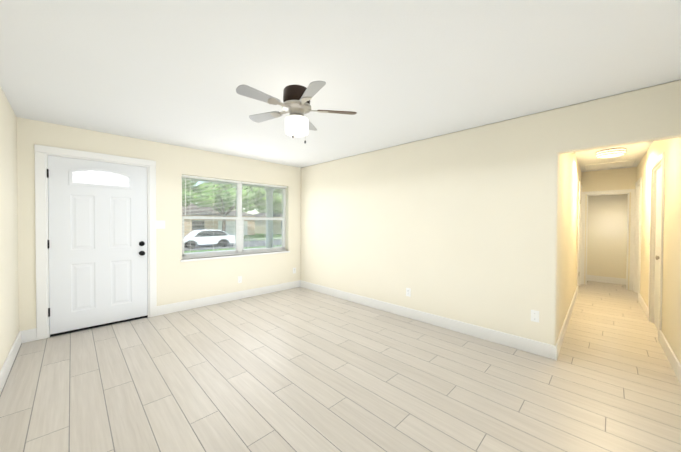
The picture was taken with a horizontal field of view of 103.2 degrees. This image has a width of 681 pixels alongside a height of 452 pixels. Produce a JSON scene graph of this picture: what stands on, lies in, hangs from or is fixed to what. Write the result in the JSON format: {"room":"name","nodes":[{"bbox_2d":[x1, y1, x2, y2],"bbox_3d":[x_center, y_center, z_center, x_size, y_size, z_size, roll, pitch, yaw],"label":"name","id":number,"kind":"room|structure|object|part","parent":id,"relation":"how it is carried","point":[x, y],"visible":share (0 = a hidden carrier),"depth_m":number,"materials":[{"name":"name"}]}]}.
{"room":"empty living room","nodes":[
{"label":"empty living room","id":0,"kind":"room"},
{"bbox_2d":[0,86,18,370],"bbox_3d":[-1.616,0.087,0.902,0.200,2.440,5.460,-1,1,-45],"label":"wall","id":1,"kind":"structure","parent":0,"point":[9,305],"depth_m":2.47,"materials":[{"name":"paint"}]},
{"bbox_2d":[0,331,20,393],"bbox_3d":[-1.609,1.237,1.058,0.016,0.135,5.244,-1,1,-45],"label":"baseboard","id":2,"kind":"structure","parent":1,"relation":"attached to","point":[7,364],"depth_m":2.37,"materials":[{"name":"white"}]},
{"bbox_2d":[17,117,300,330],"bbox_3d":[0.334,0.017,6.837,11.340,2.440,0.200,-1,1,-45],"label":"wall","id":3,"kind":"structure","parent":0,"point":[177,280],"depth_m":3.94,"materials":[{"name":"paint"}]},
{"bbox_2d":[19,328,35,342],"bbox_3d":[-3.427,1.205,2.960,0.125,0.135,0.016,-1,1,-45],"label":"baseboard","id":4,"kind":"structure","parent":3,"relation":"attached to","point":[29,335],"depth_m":2.96,"materials":[{"name":"white wood"}]},
{"bbox_2d":[34,144,156,339],"bbox_3d":[-3.029,0.181,3.436,1.123,2.172,0.159,-1,1,-45],"label":"door frame","id":5,"kind":"structure","parent":3,"relation":"attached to","point":[40,246],"depth_m":3.06,"materials":[{"name":"white wood"}]},
{"bbox_2d":[47,155,147,333],"bbox_3d":[-3.006,0.226,3.404,0.937,2.060,0.059,-1,1,-45],"label":"front door","id":6,"kind":"structure","parent":3,"relation":"in","point":[98,275],"depth_m":3.35,"materials":[{"name":"white"}]},
{"bbox_3d":[-3.316,0.194,3.063,0.018,1.680,0.015,-1,1,-45],"label":"front door hinges","id":7,"kind":"part","parent":6,"relation":"part of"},
{"bbox_2d":[50,315,147,336],"bbox_3d":[-2.993,1.251,3.410,0.919,0.026,0.008,-1,1,-45],"label":"threshold","id":8,"kind":"object","parent":6,"relation":"attached to","point":[91,327],"depth_m":3.37,"materials":[{"name":"black metal"}]},
{"bbox_2d":[69,168,131,189],"bbox_3d":[-2.983,-0.601,3.382,0.596,0.234,0.012,-1,1,-45],"label":"window","id":9,"kind":"structure","parent":6,"relation":"attached to","point":[98,177],"depth_m":3.37,"materials":[{"name":"white glass"}]},
{"bbox_2d":[139,241,144,255],"bbox_3d":[-2.681,0.305,3.654,0.066,0.194,0.074,-1,1,-45],"label":"door knob","id":10,"kind":"object","parent":6,"relation":"attached to","point":[142,243],"depth_m":3.65,"materials":[{"name":"black metal"}]},
{"bbox_2d":[156,220,164,228],"bbox_3d":[-2.548,-0.020,3.819,0.116,0.116,0.008,-1,1,-45],"label":"light switch","id":11,"kind":"object","parent":3,"relation":"attached to","point":[160,227],"visible":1,"depth_m":3.82,"materials":[{"name":"white plastic"}]},
{"bbox_2d":[157,222,163,226],"bbox_3d":[-2.545,-0.020,3.817,0.075,0.100,0.005,-1,1,-45],"label":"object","id":12,"kind":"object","parent":11,"relation":"attached to","point":[158,224],"depth_m":3.82,"materials":[{"name":"white plastic"}]},
{"bbox_2d":[157,280,299,315],"bbox_3d":[-1.704,1.189,4.676,2.492,0.135,0.016,-1,1,-45],"label":"baseboard","id":13,"kind":"structure","parent":3,"relation":"attached to","point":[186,305],"depth_m":4.43,"materials":[{"name":"white wood"}]},
{"bbox_2d":[182,177,284,257],"bbox_3d":[-1.789,-0.143,4.772,1.880,1.275,0.056,-1,1,-45],"label":"window","id":14,"kind":"structure","parent":3,"relation":"in","point":[241,239],"depth_m":4.73,"materials":[{"name":"white"}]},
{"bbox_2d":[182,175,240,258],"bbox_3d":[-2.066,-0.139,4.388,0.922,1.268,0.028,-1,1,-45],"label":"window blind","id":15,"kind":"object","parent":14,"relation":"attached to","point":[190,200],"visible":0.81,"depth_m":4.36,"materials":[{"name":"white plastic"}]},
{"bbox_2d":[185,177,185,217],"bbox_3d":[-2.343,-0.433,4.079,0.008,0.620,0.008,-1,1,-45],"label":"blind wand","id":16,"kind":"object","parent":15,"relation":"hanging from","point":[185,197],"visible":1,"depth_m":4.08,"materials":[{"name":"white plastic"}]},
{"bbox_2d":[241,182,286,253],"bbox_3d":[-1.404,-0.145,5.047,0.922,1.268,0.028,-1,1,-45],"label":"window blind","id":17,"kind":"object","parent":14,"relation":"attached to","point":[281,204],"visible":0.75,"depth_m":5.03,"materials":[{"name":"white plastic"}]},
{"bbox_2d":[180,251,289,261],"bbox_3d":[-1.728,0.511,4.717,1.920,0.030,0.138,-1,1,-45],"label":"window sill","id":18,"kind":"structure","parent":3,"relation":"attached to","point":[218,257],"depth_m":4.54,"materials":[{"name":"white wood"}]},
{"bbox_2d":[0,281,680,451],"bbox_3d":[3.190,1.346,3.981,11.340,0.120,8.310,-1,1,-45],"label":"floor","id":19,"kind":"structure","parent":0,"point":[299,369],"depth_m":2.19,"materials":[{"name":"beige tile"}]},
{"bbox_2d":[0,0,680,171],"bbox_3d":[3.200,-1.214,3.947,11.340,0.120,8.310,-1,1,-45],"label":"ceiling","id":20,"kind":"structure","parent":0,"point":[391,73],"depth_m":1.91,"materials":[{"name":"paint"}]},
{"bbox_2d":[236,81,356,142],"bbox_3d":[-0.402,-0.924,2.263,0.954,0.445,0.996,-1,1,-45],"label":"ceiling fan","id":21,"kind":"object","parent":20,"relation":"hanging from","point":[296,105],"visible":1,"depth_m":2.20,"materials":[{"name":"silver metal"}]},
{"bbox_3d":[-0.618,-0.987,2.047,0.345,0.030,0.118,-1,1,-45],"label":"blade","id":22,"kind":"part","parent":21,"relation":"part of","materials":[{"name":"grey wood"}]},
{"bbox_3d":[-0.683,-0.993,2.445,0.182,0.030,0.340,-1,1,-45],"label":"blade","id":23,"kind":"part","parent":21,"relation":"part of","materials":[{"name":"grey wood"}]},
{"bbox_3d":[-0.372,-0.844,2.294,0.202,0.130,0.202,-1,1,-45],"label":"lamp shade","id":24,"kind":"part","parent":21,"relation":"part of","materials":[{"name":"white glass"}]},
{"bbox_3d":[-0.319,-0.994,2.636,0.309,0.030,0.254,-1,1,-45],"label":"blade","id":25,"kind":"part","parent":21,"relation":"part of","materials":[{"name":"silver metal"}]},
{"bbox_3d":[-0.221,-0.985,1.980,0.182,0.030,0.340,-1,1,-45],"label":"blade","id":26,"kind":"part","parent":21,"relation":"part of","materials":[{"name":"grey wood"}]},
{"bbox_3d":[-0.028,-0.989,2.343,0.309,0.030,0.254,-1,1,-45],"label":"blade","id":27,"kind":"part","parent":21,"relation":"part of","materials":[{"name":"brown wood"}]},
{"bbox_2d":[595,148,626,157],"bbox_3d":[4.131,-1.105,4.132,0.344,0.094,0.344,1,1,44],"label":"hall ceiling light","id":28,"kind":"object","parent":20,"relation":"attached to","point":[611,152],"visible":1,"depth_m":4.04,"materials":[{"name":"white glass"}]},
{"bbox_2d":[301,80,680,345],"bbox_3d":[2.011,0.077,2.786,0.120,2.440,7.910,-1,1,-45],"label":"wall","id":29,"kind":"structure","parent":0,"point":[462,226],"depth_m":3.20,"materials":[{"name":"paint"}]},
{"bbox_2d":[406,288,410,296],"bbox_3d":[0.946,0.926,3.772,0.008,0.115,0.070,-1,1,-45],"label":"outlet","id":30,"kind":"object","parent":29,"relation":"attached to","point":[408,291],"visible":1,"depth_m":3.77,"materials":[{"name":"white plastic"}]},
{"bbox_2d":[300,280,554,359],"bbox_3d":[0.632,1.207,4.085,0.016,0.135,4.119,-1,1,-45],"label":"baseboard","id":31,"kind":"structure","parent":29,"relation":"attached to","point":[527,345],"depth_m":3.35,"materials":[{"name":"white wood"}]},
{"bbox_2d":[531,310,538,322],"bbox_3d":[1.974,0.914,2.741,0.007,0.115,0.070,-1,1,-45],"label":"electrical outlet","id":32,"kind":"object","parent":29,"relation":"attached to","point":[534,315],"visible":1,"depth_m":2.74,"materials":[{"name":"white plastic"}]},
{"bbox_2d":[557,152,581,339],"bbox_3d":[3.632,0.064,4.303,0.120,2.440,4.520,1,1,44],"label":"wall","id":33,"kind":"structure","parent":0,"point":[570,173],"depth_m":3.46,"materials":[{"name":"paint"}]},
{"bbox_2d":[555,286,577,360],"bbox_3d":[3.286,1.221,3.865,0.016,0.135,3.486,1,1,44],"label":"baseboard","id":34,"kind":"structure","parent":33,"relation":"attached to","point":[558,345],"depth_m":3.21,"materials":[{"name":"white wood"}]},
{"bbox_2d":[577,181,581,285],"bbox_3d":[4.780,0.213,5.490,0.139,2.120,0.960,1,1,44],"label":"door frame","id":35,"kind":"structure","parent":33,"relation":"attached to","point":[579,186],"depth_m":5.71,"materials":[{"name":"white wood"}]},
{"bbox_2d":[587,194,627,278],"bbox_3d":[5.823,0.051,5.915,1.410,2.440,0.600,1,1,44],"label":"wall","id":36,"kind":"structure","parent":0,"point":[607,239],"depth_m":6.03,"materials":[{"name":"paint"}]},
{"bbox_2d":[587,275,625,284],"bbox_3d":[5.937,1.203,6.054,0.810,0.135,0.016,1,1,44],"label":"baseboard","id":37,"kind":"structure","parent":36,"relation":"attached to","point":[621,281],"depth_m":6.04,"materials":[{"name":"white wood"}]},
{"bbox_2d":[581,167,636,289],"bbox_3d":[5.152,0.047,6.060,7.910,2.440,0.120,1,1,44],"label":"wall","id":38,"kind":"structure","parent":0,"point":[614,179],"depth_m":5.57,"materials":[{"name":"paint"}]},
{"bbox_2d":[581,189,634,289],"bbox_3d":[5.567,0.269,5.652,0.790,2.010,0.139,1,1,44],"label":"door frame","id":39,"kind":"structure","parent":38,"relation":"attached to","point":[632,236],"depth_m":5.45,"materials":[{"name":"white wood"}]},
{"bbox_2d":[635,138,680,363],"bbox_3d":[4.303,0.075,3.659,0.120,2.440,4.520,1,1,44],"label":"wall","id":40,"kind":"structure","parent":0,"point":[671,298],"depth_m":2.77,"materials":[{"name":"paint"}]},
{"bbox_2d":[585,159,634,169],"bbox_3d":[5.104,-1.153,5.145,0.650,0.016,0.650,1,1,44],"label":"ceiling","id":41,"kind":"structure","parent":40,"relation":"attached to","point":[616,164],"depth_m":5.13,"materials":[{"name":"white paint"}]},
{"bbox_2d":[634,177,641,300],"bbox_3d":[5.473,0.224,4.894,0.139,2.120,0.940,1,1,44],"label":"door frame","id":42,"kind":"structure","parent":40,"relation":"attached to","point":[638,182],"depth_m":5.17,"materials":[{"name":"white wood"}]},
{"bbox_2d":[639,293,647,318],"bbox_3d":[4.668,1.222,4.158,0.016,0.135,1.270,1,1,44],"label":"baseboard","id":43,"kind":"structure","parent":40,"relation":"attached to","point":[643,305],"depth_m":4.11,"materials":[{"name":"white wood"}]},
{"bbox_2d":[648,152,664,340],"bbox_3d":[3.950,0.238,3.306,0.140,2.120,0.960,1,1,44],"label":"door frame","id":44,"kind":"structure","parent":40,"relation":"attached to","point":[660,158],"depth_m":3.59,"materials":[{"name":"white wood"}]},
{"bbox_2d":[654,167,660,328],"bbox_3d":[3.943,0.279,3.313,0.035,2.018,0.740,1,1,44],"label":"hall door","id":45,"kind":"structure","parent":40,"relation":"in","point":[657,246],"depth_m":3.45,"materials":[{"name":"white wood"}]},
{"bbox_2d":[659,330,680,383],"bbox_3d":[3.115,1.237,2.540,0.016,0.135,1.336,1,1,44],"label":"baseboard","id":46,"kind":"structure","parent":40,"relation":"attached to","point":[670,355],"depth_m":2.54,"materials":[{"name":"white wood"}]},
{"label":"outside","id":47,"kind":"structure","parent":0,"visible":0},
{"bbox_2d":[184,233,280,252],"bbox_3d":[-33.285,1.316,54.741,150.000,0.200,115.090,-1,1,-45],"label":"ground","id":48,"kind":"structure","parent":47,"point":[256,235],"depth_m":32.20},
{"bbox_2d":[182,215,254,236],"bbox_3d":[-22.732,-0.063,41.296,16.000,3.000,9.000,-1,1,-45],"label":"wall","id":49,"kind":"structure","parent":48,"relation":"on","point":[216,222],"depth_m":38.83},
{"bbox_2d":[192,220,203,229],"bbox_3d":[-19.889,-0.155,37.760,1.600,1.300,0.060,-1,1,-45],"label":"house window","id":50,"kind":"structure","parent":49,"relation":"attached to","point":[197,226],"depth_m":37.67,"materials":[{"name":"grey"}]},
{"bbox_2d":[182,203,256,216],"bbox_3d":[-22.721,-2.513,41.264,17.200,1.900,10.200,-1,1,-45],"label":"house roof","id":51,"kind":"structure","parent":49,"relation":"on","point":[211,210],"depth_m":39.52,"materials":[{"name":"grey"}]},
{"bbox_2d":[218,221,246,234],"bbox_3d":[-16.376,0.329,41.266,4.480,2.230,0.060,-1,1,-45],"label":"garage door","id":52,"kind":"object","parent":49,"relation":"attached to","point":[229,227],"depth_m":40.93,"materials":[{"name":"white"}]},
{"bbox_2d":[182,180,276,230],"bbox_3d":[-13.550,-2.852,32.736,13.169,8.911,13.205,-1,1,-45],"label":"tree","id":53,"kind":"object","parent":48,"relation":"on","point":[233,202],"depth_m":29.66,"materials":[{"name":"green plant"}]},
{"bbox_2d":[184,246,280,253],"bbox_3d":[-2.763,1.721,24.093,150.000,0.050,1.200,-1,1,-45],"label":"sidewalk","id":54,"kind":"structure","parent":48,"relation":"on","point":[225,250],"depth_m":19.16,"materials":[{"name":"grey concrete"}]},
{"bbox_2d":[184,239,280,250],"bbox_3d":[-6.856,1.665,28.202,150.000,0.020,7.000,-1,1,-45],"label":"ground","id":55,"kind":"structure","parent":48,"relation":"on","point":[245,244],"depth_m":23.60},
{"bbox_2d":[184,229,234,248],"bbox_3d":[-11.029,1.009,22.059,4.607,1.420,1.760,-1,1,-45],"label":"car","id":56,"kind":"object","parent":55,"relation":"on","point":[207,238],"depth_m":21.53,"materials":[{"name":"white metal"}]},
{"bbox_2d":[255,217,280,233],"bbox_3d":[-9.268,-0.184,54.702,16.000,3.000,9.000,-1,1,-45],"label":"wall","id":57,"kind":"structure","parent":48,"relation":"on","point":[260,228],"depth_m":47.48,"materials":[{"name":"beige paint"}]},
{"bbox_2d":[254,212,278,216],"bbox_3d":[-9.258,-2.634,54.670,17.200,1.900,10.200,-1,1,-45],"label":"roof","id":58,"kind":"structure","parent":57,"relation":"on","point":[260,215],"depth_m":48.40,"materials":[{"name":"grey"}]},
{"bbox_2d":[273,189,280,213],"bbox_3d":[-6.117,-3.115,42.323,11.852,9.246,13.276,-1,1,-45],"label":"tree","id":59,"kind":"object","parent":48,"relation":"on","point":[277,201],"depth_m":39.93,"materials":[{"name":"green plant"}]},
{"bbox_3d":[-1.780,1.629,7.160,10.500,0.690,3.200,-1,1,-45],"label":"ground","id":60,"kind":"structure","parent":48,"relation":"on","visible":0},
{"bbox_2d":[265,187,272,247],"bbox_3d":[-2.265,0.022,8.625,0.360,2.480,0.360,-1,1,-45],"label":"porch column","id":61,"kind":"structure","parent":60,"relation":"on","point":[269,205],"depth_m":8.53,"materials":[{"name":"white"}]},
{"bbox_2d":[182,178,280,189],"bbox_3d":[-2.755,-1.313,8.113,10.500,0.200,0.300,-1,1,-45],"label":"beam","id":62,"kind":"structure","parent":61,"relation":"on","point":[224,183],"depth_m":7.68,"materials":[{"name":"white"}]}
]}

